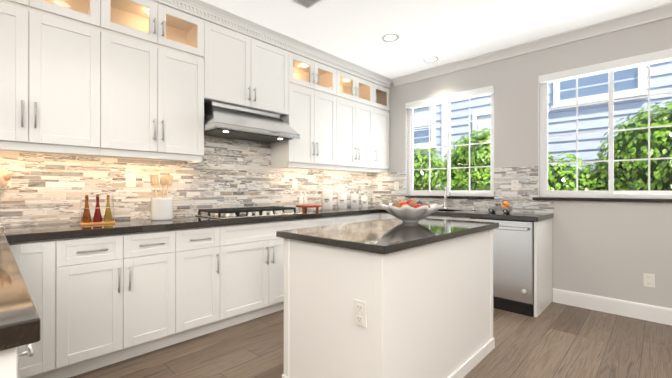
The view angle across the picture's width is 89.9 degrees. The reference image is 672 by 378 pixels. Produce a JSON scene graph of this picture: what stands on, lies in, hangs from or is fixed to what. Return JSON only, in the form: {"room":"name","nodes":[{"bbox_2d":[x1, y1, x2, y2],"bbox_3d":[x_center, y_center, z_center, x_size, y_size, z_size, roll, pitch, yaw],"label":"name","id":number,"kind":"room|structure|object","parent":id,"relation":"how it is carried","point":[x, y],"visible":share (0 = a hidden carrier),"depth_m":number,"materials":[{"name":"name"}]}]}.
{"room":"kitchen","nodes":[
{"label":"kitchen","id":0,"kind":"room"},
{"bbox_2d":[0,150,371,226],"bbox_3d":[-1.798,-0.204,2.758,0.150,2.720,6.900,0,0,44],"label":"wall","id":1,"kind":"structure","parent":0,"point":[14,151],"depth_m":2.67,"materials":[{"name":"grey paint"}]},
{"bbox_2d":[0,0,111,155],"bbox_3d":[-2.010,-0.737,2.185,0.320,0.902,0.857,0,0,44],"label":"upper cabinet","id":2,"kind":"object","parent":1,"relation":"attached to","point":[56,58],"depth_m":2.17,"materials":[{"name":"white paint"}]},
{"bbox_2d":[104,20,207,159],"bbox_3d":[-1.517,-0.736,2.698,0.320,0.902,0.799,0,0,44],"label":"upper cabinet","id":3,"kind":"object","parent":1,"relation":"attached to","point":[148,79],"depth_m":2.61,"materials":[{"name":"white paint"}]},
{"bbox_2d":[188,12,291,115],"bbox_3d":[-0.925,-1.141,3.314,0.320,0.725,0.910,0,0,44],"label":"upper cabinet","id":4,"kind":"object","parent":1,"relation":"attached to","point":[247,68],"depth_m":3.16,"materials":[{"name":"white paint"}]},
{"bbox_2d":[204,101,299,142],"bbox_3d":[-0.856,-0.637,3.248,0.506,0.278,0.906,0,0,44],"label":"steel range hood","id":5,"kind":"object","parent":4,"relation":"attached to","point":[224,120],"visible":0.96,"depth_m":3.11,"materials":[{"name":"silver metal"}]},
{"bbox_2d":[271,76,339,167],"bbox_3d":[-0.340,-0.733,3.922,0.320,0.902,0.778,0,0,44],"label":"upper cabinet","id":6,"kind":"object","parent":1,"relation":"attached to","point":[315,116],"depth_m":3.77,"materials":[{"name":"white paint"}]},
{"bbox_2d":[340,92,375,171],"bbox_3d":[0.139,-0.732,4.420,0.320,0.902,0.837,0,0,44],"label":"upper cabinet","id":7,"kind":"object","parent":1,"relation":"attached to","point":[357,114],"depth_m":4.33,"materials":[{"name":"white paint"}]},
{"bbox_2d":[70,302,671,377],"bbox_3d":[0.401,1.202,0.641,6.350,0.100,6.900,0,0,44],"label":"floor","id":8,"kind":"structure","parent":0,"point":[554,340],"depth_m":2.39,"materials":[{"name":"brown wood"}]},
{"bbox_2d":[0,346,27,377],"bbox_3d":[-0.998,0.719,0.586,0.488,0.865,0.620,0,0,44],"label":"base cabinet","id":9,"kind":"object","parent":8,"relation":"on","point":[14,364],"depth_m":0.63,"materials":[{"name":"white paint"}]},
{"bbox_2d":[24,238,71,377],"bbox_3d":[-1.909,0.722,2.085,0.600,0.865,0.319,0,0,44],"label":"base cabinet","id":10,"kind":"object","parent":8,"relation":"on","point":[47,265],"depth_m":1.94,"materials":[{"name":"white paint"}]},
{"bbox_2d":[0,230,43,353],"bbox_3d":[-1.707,0.265,1.081,2.285,0.045,0.950,0,0,44],"label":"countertop","id":11,"kind":"structure","parent":10,"relation":"on","point":[21,321],"depth_m":0.71,"materials":[{"name":"black stone"}]},
{"bbox_2d":[0,169,16,227],"bbox_3d":[-2.092,0.059,2.067,0.129,0.372,0.196,0,0,44],"label":"flowers","id":12,"kind":"object","parent":11,"relation":"on","point":[4,177],"visible":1,"depth_m":2.08,"materials":[{"name":"brown"}]},
{"bbox_2d":[72,230,187,376],"bbox_3d":[-1.607,0.723,2.399,0.600,0.865,0.788,0,0,44],"label":"base cabinet","id":13,"kind":"object","parent":8,"relation":"on","point":[76,298],"depth_m":2.21,"materials":[{"name":"white paint"}]},
{"bbox_2d":[0,206,383,241],"bbox_3d":[-0.603,0.270,3.426,0.625,0.045,3.960,0,0,44],"label":"countertop","id":14,"kind":"structure","parent":13,"relation":"on","point":[36,232],"depth_m":2.36,"materials":[{"name":"black stone"}]},
{"bbox_2d":[79,188,115,225],"bbox_3d":[-1.666,0.119,2.353,0.075,0.252,0.200,0,0,44],"label":"rack","id":15,"kind":"object","parent":14,"relation":"on","point":[85,219],"visible":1,"depth_m":2.34,"materials":[{"name":"brown wood"}]},
{"bbox_2d":[150,175,172,219],"bbox_3d":[-1.395,0.065,2.707,0.162,0.363,0.173,0,0,44],"label":"utensil crock","id":16,"kind":"object","parent":14,"relation":"on","point":[162,208],"visible":1,"depth_m":2.66,"materials":[{"name":"white ceramic"}]},
{"bbox_2d":[195,206,302,218],"bbox_3d":[-0.806,0.216,3.204,0.510,0.062,0.860,0,0,44],"label":"gas cooktop","id":17,"kind":"object","parent":14,"relation":"in","point":[234,213],"visible":1,"depth_m":3.06,"materials":[{"name":"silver metal"}]},
{"bbox_2d":[299,192,302,209],"bbox_3d":[-0.410,0.143,3.934,0.052,0.210,0.051,0,0,44],"label":"bottle","id":18,"kind":"object","parent":14,"relation":"on","point":[300,201],"visible":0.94,"depth_m":3.91,"materials":[{"name":"white ceramic"}]},
{"bbox_2d":[303,192,306,203],"bbox_3d":[-0.365,0.144,3.981,0.052,0.210,0.051,0,0,44],"label":"bottle","id":19,"kind":"object","parent":14,"relation":"on","point":[304,200],"visible":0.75,"depth_m":3.96,"materials":[{"name":"white ceramic"}]},
{"bbox_2d":[296,204,321,211],"bbox_3d":[-0.300,0.211,3.731,0.290,0.074,0.290,0,0,44],"label":"stand","id":20,"kind":"object","parent":14,"relation":"on","point":[306,206],"visible":1,"depth_m":3.64,"materials":[{"name":"brown wood"}]},
{"bbox_2d":[322,187,332,208],"bbox_3d":[-0.111,0.115,4.187,0.139,0.269,0.139,0,0,44],"label":"canister","id":21,"kind":"object","parent":14,"relation":"on","point":[327,198],"visible":1,"depth_m":4.13,"materials":[{"name":"white ceramic"}]},
{"bbox_2d":[337,190,346,207],"bbox_3d":[0.080,0.130,4.385,0.131,0.239,0.131,0,0,44],"label":"canister","id":22,"kind":"object","parent":14,"relation":"on","point":[341,199],"visible":1,"depth_m":4.33,"materials":[{"name":"white ceramic"}]},
{"bbox_2d":[350,192,358,207],"bbox_3d":[0.253,0.143,4.566,0.122,0.214,0.122,0,0,44],"label":"canister","id":23,"kind":"object","parent":14,"relation":"on","point":[354,200],"visible":1,"depth_m":4.51,"materials":[{"name":"white ceramic"}]},
{"bbox_2d":[361,194,367,206],"bbox_3d":[0.402,0.161,4.721,0.106,0.179,0.106,0,0,44],"label":"canister","id":24,"kind":"object","parent":14,"relation":"on","point":[364,200],"visible":1,"depth_m":4.67,"materials":[{"name":"white ceramic"}]},
{"bbox_2d":[188,226,227,339],"bbox_3d":[-1.257,0.724,2.763,0.600,0.865,0.457,0,0,44],"label":"base cabinet","id":25,"kind":"object","parent":8,"relation":"on","point":[207,246],"depth_m":2.62,"materials":[{"name":"white paint"}]},
{"bbox_2d":[228,218,315,326],"bbox_3d":[-0.817,0.724,3.220,0.600,0.865,1.047,0,0,44],"label":"base cabinet","id":26,"kind":"object","parent":8,"relation":"on","point":[255,253],"depth_m":2.94,"materials":[{"name":"white paint"}]},
{"bbox_2d":[316,214,363,226],"bbox_3d":[-0.228,0.726,3.833,0.600,0.865,0.887,0,0,44],"label":"base cabinet","id":27,"kind":"object","parent":8,"relation":"on","point":[348,218],"depth_m":3.70,"materials":[{"name":"white paint"}]},
{"bbox_2d":[364,214,379,220],"bbox_3d":[0.160,0.727,4.237,0.600,0.865,0.468,0,0,44],"label":"base cabinet","id":28,"kind":"object","parent":8,"relation":"on","point":[367,217],"depth_m":4.09,"materials":[{"name":"white paint"}]},
{"bbox_2d":[380,210,388,213],"bbox_3d":[0.884,0.272,4.309,0.295,0.045,0.625,0,0,44],"label":"countertop","id":29,"kind":"structure","parent":28,"relation":"on","point":[381,211],"depth_m":4.17,"materials":[{"name":"black stone"}]},
{"bbox_2d":[282,230,494,377],"bbox_3d":[0.404,0.717,2.221,0.767,0.875,1.374,0,0,44],"label":"kitchen island","id":30,"kind":"object","parent":8,"relation":"on","point":[392,298],"depth_m":1.76,"materials":[{"name":"white paint"}]},
{"bbox_2d":[354,299,366,327],"bbox_3d":[0.112,0.574,1.554,0.072,0.116,0.008,0,0,44],"label":"outlet","id":31,"kind":"object","parent":30,"relation":"attached to","point":[360,305],"depth_m":1.55,"materials":[{"name":"white plastic"}]},
{"bbox_2d":[276,218,498,253],"bbox_3d":[0.419,0.262,2.207,0.770,0.035,1.420,0,0,44],"label":"island countertop","id":32,"kind":"structure","parent":30,"relation":"on","point":[385,236],"depth_m":1.89,"materials":[{"name":"black stone"}]},
{"bbox_2d":[379,198,443,222],"bbox_3d":[0.555,0.156,2.493,0.472,0.179,0.471,0,0,44],"label":"fruit bowl","id":33,"kind":"object","parent":32,"relation":"on","point":[410,211],"visible":1,"depth_m":2.38,"materials":[{"name":"white ceramic"}]},
{"bbox_2d":[380,214,427,219],"bbox_3d":[0.873,0.727,4.336,0.330,0.865,0.600,0,0,44],"label":"base cabinet","id":34,"kind":"object","parent":8,"relation":"on","point":[382,216],"depth_m":4.16,"materials":[{"name":"white paint"}]},
{"bbox_2d":[469,218,533,316],"bbox_3d":[1.746,0.727,3.420,0.576,0.861,0.630,0,0,44],"label":"dishwasher","id":35,"kind":"object","parent":8,"relation":"on","point":[513,266],"visible":0.54,"depth_m":3.14,"materials":[{"name":"silver metal"}]},
{"bbox_2d":[444,210,553,221],"bbox_3d":[1.704,0.270,3.521,0.860,0.045,0.625,0,0,44],"label":"countertop","id":36,"kind":"structure","parent":35,"relation":"on","point":[519,216],"depth_m":3.35,"materials":[{"name":"black stone"}]},
{"bbox_2d":[436,184,450,208],"bbox_3d":[1.313,0.093,4.103,0.111,0.312,0.257,0,0,44],"label":"chrome faucet","id":37,"kind":"object","parent":36,"relation":"on","point":[445,196],"visible":1,"depth_m":4.17,"materials":[{"name":"silver metal"}]},
{"bbox_2d":[488,200,512,212],"bbox_3d":[1.707,0.183,3.507,0.223,0.129,0.094,0,0,44],"label":"pickup truck","id":38,"kind":"object","parent":36,"relation":"on","point":[505,207],"visible":1,"depth_m":3.47,"materials":[{"name":"grey paint"}]},
{"bbox_2d":[202,0,671,78],"bbox_3d":[0.401,-1.618,0.647,6.350,0.100,6.900,0,0,44],"label":"ceiling","id":39,"kind":"structure","parent":0,"point":[443,31],"depth_m":3.16,"materials":[{"name":"white paint"}]},
{"bbox_2d":[293,0,320,7],"bbox_3d":[-0.174,-1.561,2.725,0.360,0.006,0.160,0,0,44],"label":"ceiling vent","id":40,"kind":"object","parent":39,"relation":"in","point":[306,3],"visible":1,"depth_m":2.81,"materials":[{"name":"white paint"}]},
{"bbox_2d":[381,34,398,41],"bbox_3d":[0.561,-1.559,3.475,0.184,0.007,0.184,0,0,44],"label":"recessed light","id":41,"kind":"object","parent":39,"relation":"in","point":[390,37],"visible":1,"depth_m":3.47,"materials":[{"name":"white paint"}]},
{"bbox_2d":[423,56,438,62],"bbox_3d":[1.144,-1.558,4.053,0.184,0.007,0.184,0,0,44],"label":"recessed light","id":42,"kind":"object","parent":39,"relation":"in","point":[430,59],"visible":0.94,"depth_m":4.05,"materials":[{"name":"white paint"}]},
{"bbox_2d":[372,17,671,308],"bbox_3d":[2.758,-0.203,3.060,6.000,2.720,0.150,0,0,44],"label":"wall","id":43,"kind":"structure","parent":0,"point":[616,250],"depth_m":3.32,"materials":[{"name":"grey paint"}]},
{"bbox_2d":[0,136,371,225],"bbox_3d":[-1.152,-0.148,3.315,0.008,0.790,4.900,0,0,44],"label":"tile backsplash","id":44,"kind":"structure","parent":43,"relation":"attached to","point":[225,173],"depth_m":2.94,"materials":[{"name":"tile"}]},
{"bbox_2d":[126,173,135,186],"bbox_3d":[-1.679,-0.074,2.755,0.008,0.116,0.072,0,0,44],"label":"outlet","id":45,"kind":"object","parent":44,"relation":"attached to","point":[130,179],"visible":1,"depth_m":2.75,"materials":[{"name":"white plastic"}]},
{"bbox_2d":[292,179,296,188],"bbox_3d":[-0.487,-0.056,3.995,0.008,0.116,0.072,0,0,44],"label":"outlet","id":46,"kind":"object","parent":44,"relation":"attached to","point":[294,183],"visible":1,"depth_m":3.99,"materials":[{"name":"white plastic"}]},
{"bbox_2d":[368,100,389,171],"bbox_3d":[0.503,-0.731,4.798,0.320,0.902,0.447,0,0,44],"label":"upper cabinet","id":47,"kind":"object","parent":43,"relation":"attached to","point":[382,115],"depth_m":4.74,"materials":[{"name":"white paint"}]},
{"bbox_2d":[405,195,493,198],"bbox_3d":[1.436,0.104,4.314,1.175,0.030,0.171,0,0,44],"label":"window sill","id":48,"kind":"structure","parent":43,"relation":"attached to","point":[459,197],"depth_m":4.16,"materials":[{"name":"brown stone"}]},
{"bbox_2d":[408,93,493,196],"bbox_3d":[1.450,-0.551,4.329,1.175,1.280,0.064,0,0,44],"label":"sliding window","id":49,"kind":"structure","parent":43,"relation":"in","point":[469,192],"depth_m":4.30,"materials":[{"name":"white plastic"}]},
{"bbox_2d":[405,85,493,108],"bbox_3d":[1.405,-1.153,4.284,1.171,0.074,0.062,0,0,44],"label":"blind valance","id":50,"kind":"object","parent":49,"relation":"attached to","point":[457,96],"visible":0.85,"depth_m":4.21,"materials":[{"name":"white paint"}]},
{"bbox_2d":[372,166,553,212],"bbox_3d":[1.390,0.004,4.264,2.342,0.490,0.008,0,0,44],"label":"tile backsplash","id":51,"kind":"structure","parent":43,"relation":"attached to","point":[520,199],"depth_m":3.82,"materials":[{"name":"tile"}]},
{"bbox_2d":[378,182,381,189],"bbox_3d":[0.645,-0.049,4.967,0.072,0.116,0.012,0,0,44],"label":"outlet","id":52,"kind":"object","parent":51,"relation":"attached to","point":[379,185],"visible":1,"depth_m":4.96,"materials":[{"name":"white plastic"}]},
{"bbox_2d":[394,182,398,189],"bbox_3d":[0.856,-0.045,4.767,0.072,0.116,0.008,0,0,44],"label":"outlet","id":53,"kind":"object","parent":51,"relation":"attached to","point":[396,185],"visible":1,"depth_m":4.76,"materials":[{"name":"white plastic"}]},
{"bbox_2d":[511,180,517,189],"bbox_3d":[1.966,-0.042,3.700,0.072,0.116,0.008,0,0,44],"label":"outlet","id":54,"kind":"object","parent":51,"relation":"attached to","point":[514,184],"visible":1,"depth_m":3.70,"materials":[{"name":"white plastic"}]},
{"bbox_2d":[391,2,671,86],"bbox_3d":[2.826,-1.514,2.841,5.595,0.100,0.075,0,0,44],"label":"crown molding","id":55,"kind":"structure","parent":43,"relation":"attached to","point":[647,15],"depth_m":3.45,"materials":[{"name":"white paint"}]},
{"bbox_2d":[533,197,671,202],"bbox_3d":[2.606,0.102,3.189,1.280,0.030,0.171,0,0,44],"label":"window sill","id":56,"kind":"structure","parent":43,"relation":"attached to","point":[607,199],"depth_m":3.14,"materials":[{"name":"brown stone"}]},
{"bbox_2d":[540,59,671,198],"bbox_3d":[2.619,-0.553,3.205,1.180,1.280,0.064,0,0,44],"label":"sliding window","id":57,"kind":"structure","parent":43,"relation":"in","point":[544,164],"depth_m":3.22,"materials":[{"name":"white plastic"}]},
{"bbox_2d":[538,49,671,83],"bbox_3d":[2.575,-1.155,3.160,1.176,0.074,0.062,0,0,44],"label":"blind valance","id":58,"kind":"object","parent":57,"relation":"attached to","point":[658,56],"visible":1,"depth_m":3.15,"materials":[{"name":"white paint"}]},
{"bbox_2d":[553,288,671,325],"bbox_3d":[3.544,1.085,2.186,3.660,0.140,0.016,0,0,44],"label":"baseboard","id":59,"kind":"structure","parent":43,"relation":"attached to","point":[652,313],"depth_m":3.10,"materials":[{"name":"white paint"}]},
{"bbox_2d":[644,273,654,287],"bbox_3d":[2.750,0.801,2.955,0.072,0.116,0.008,0,0,44],"label":"outlet","id":60,"kind":"object","parent":43,"relation":"attached to","point":[649,280],"visible":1,"depth_m":2.95,"materials":[{"name":"white plastic"}]},
{"label":"outside","id":61,"kind":"structure","parent":0,"visible":0},
{"bbox_3d":[6.892,1.493,8.799,28.000,0.050,13.840,0,0,44],"label":"ground","id":62,"kind":"structure","parent":61,"visible":0},
{"bbox_2d":[413,100,671,190],"bbox_3d":[2.602,0.351,4.673,9.259,2.868,1.419,0,0,44],"label":"hedge","id":63,"kind":"object","parent":62,"relation":"on","point":[567,181],"depth_m":4.01,"materials":[{"name":"green plant"}]},
{"bbox_2d":[413,61,671,170],"bbox_3d":[4.695,-2.484,5.079,18.000,7.890,0.260,0,0,44],"label":"neighbouring house","id":64,"kind":"structure","parent":62,"relation":"on","point":[636,89],"depth_m":5.62,"materials":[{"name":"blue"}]}
]}

